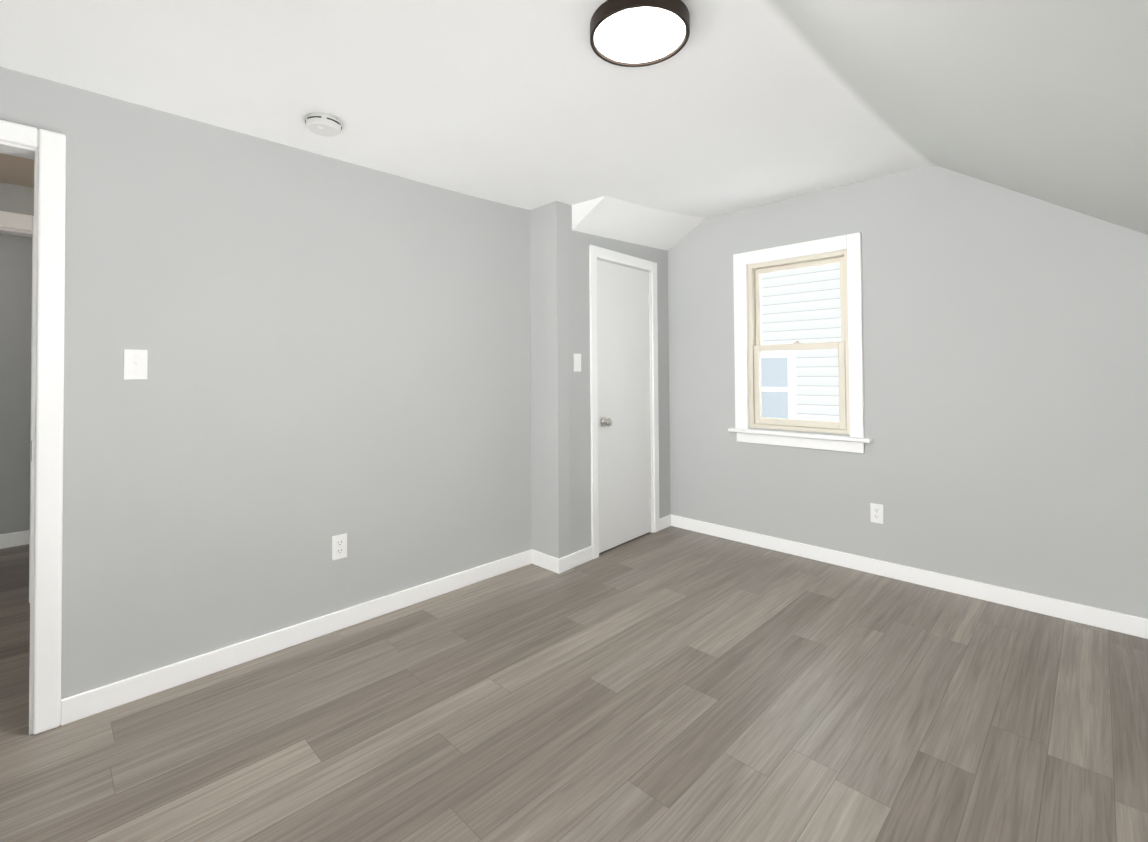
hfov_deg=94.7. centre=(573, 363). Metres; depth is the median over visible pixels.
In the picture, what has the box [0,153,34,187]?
ceiling
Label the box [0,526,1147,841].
floor
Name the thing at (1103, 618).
baseboard
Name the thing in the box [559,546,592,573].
baseboard
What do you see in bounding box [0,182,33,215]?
wall
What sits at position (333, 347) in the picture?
wall
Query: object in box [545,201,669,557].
wall
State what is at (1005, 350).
wall
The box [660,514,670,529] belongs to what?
baseboard
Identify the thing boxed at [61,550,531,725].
baseboard
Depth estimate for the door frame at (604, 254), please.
3.67 m
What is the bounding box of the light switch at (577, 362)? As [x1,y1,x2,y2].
[574,354,580,371]
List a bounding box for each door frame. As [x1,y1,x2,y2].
[0,120,65,734]
[0,211,33,602]
[589,245,659,558]
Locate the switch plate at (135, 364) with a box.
[124,349,147,379]
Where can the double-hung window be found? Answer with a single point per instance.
(756, 348)
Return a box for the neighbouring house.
[761,263,840,421]
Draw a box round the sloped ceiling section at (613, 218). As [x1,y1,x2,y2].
[572,196,705,250]
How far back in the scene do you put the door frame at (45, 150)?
1.83 m
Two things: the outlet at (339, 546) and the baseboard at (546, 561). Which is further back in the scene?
the baseboard at (546, 561)
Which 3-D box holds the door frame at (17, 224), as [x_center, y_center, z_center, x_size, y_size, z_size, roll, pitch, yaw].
[-3.255,0.240,2.632,0.118,2.100,0.908,-1,-1,45]
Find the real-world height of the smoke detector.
0.046 m
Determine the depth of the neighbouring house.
5.96 m
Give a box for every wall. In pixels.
[0,67,531,724]
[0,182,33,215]
[0,234,31,534]
[530,201,570,557]
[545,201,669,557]
[668,166,1147,618]
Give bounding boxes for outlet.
[332,533,346,560]
[870,503,883,523]
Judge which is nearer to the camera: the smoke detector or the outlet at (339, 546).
the smoke detector
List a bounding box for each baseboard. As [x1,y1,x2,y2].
[0,530,28,548]
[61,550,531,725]
[531,549,558,573]
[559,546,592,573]
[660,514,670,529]
[671,514,1147,638]
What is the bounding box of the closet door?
[597,259,652,552]
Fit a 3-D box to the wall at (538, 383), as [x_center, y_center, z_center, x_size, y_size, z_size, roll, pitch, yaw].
[-0.155,-0.094,3.373,0.252,2.750,0.100,-1,-1,45]
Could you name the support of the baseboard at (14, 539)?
attached to the wall at (15, 323)
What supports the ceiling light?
attached to the ceiling at (730, 106)
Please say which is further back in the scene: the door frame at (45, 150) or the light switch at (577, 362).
the light switch at (577, 362)
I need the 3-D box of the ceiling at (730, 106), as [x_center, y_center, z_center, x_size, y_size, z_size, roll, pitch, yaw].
[0.278,-0.423,1.139,4.621,1.866,5.680,-1,-1,45]
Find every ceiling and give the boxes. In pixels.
[0,0,1147,234]
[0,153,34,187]
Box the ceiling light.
[590,0,689,66]
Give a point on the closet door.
(624, 431)
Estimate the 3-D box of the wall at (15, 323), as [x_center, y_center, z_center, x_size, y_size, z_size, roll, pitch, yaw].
[-4.152,0.088,3.775,0.100,2.455,3.500,-1,-1,45]
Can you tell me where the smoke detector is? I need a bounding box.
[305,113,341,136]
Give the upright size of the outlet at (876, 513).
0.115 m
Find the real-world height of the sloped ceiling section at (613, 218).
0.572 m
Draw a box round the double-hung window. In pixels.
[728,232,872,452]
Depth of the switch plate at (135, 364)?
2.01 m

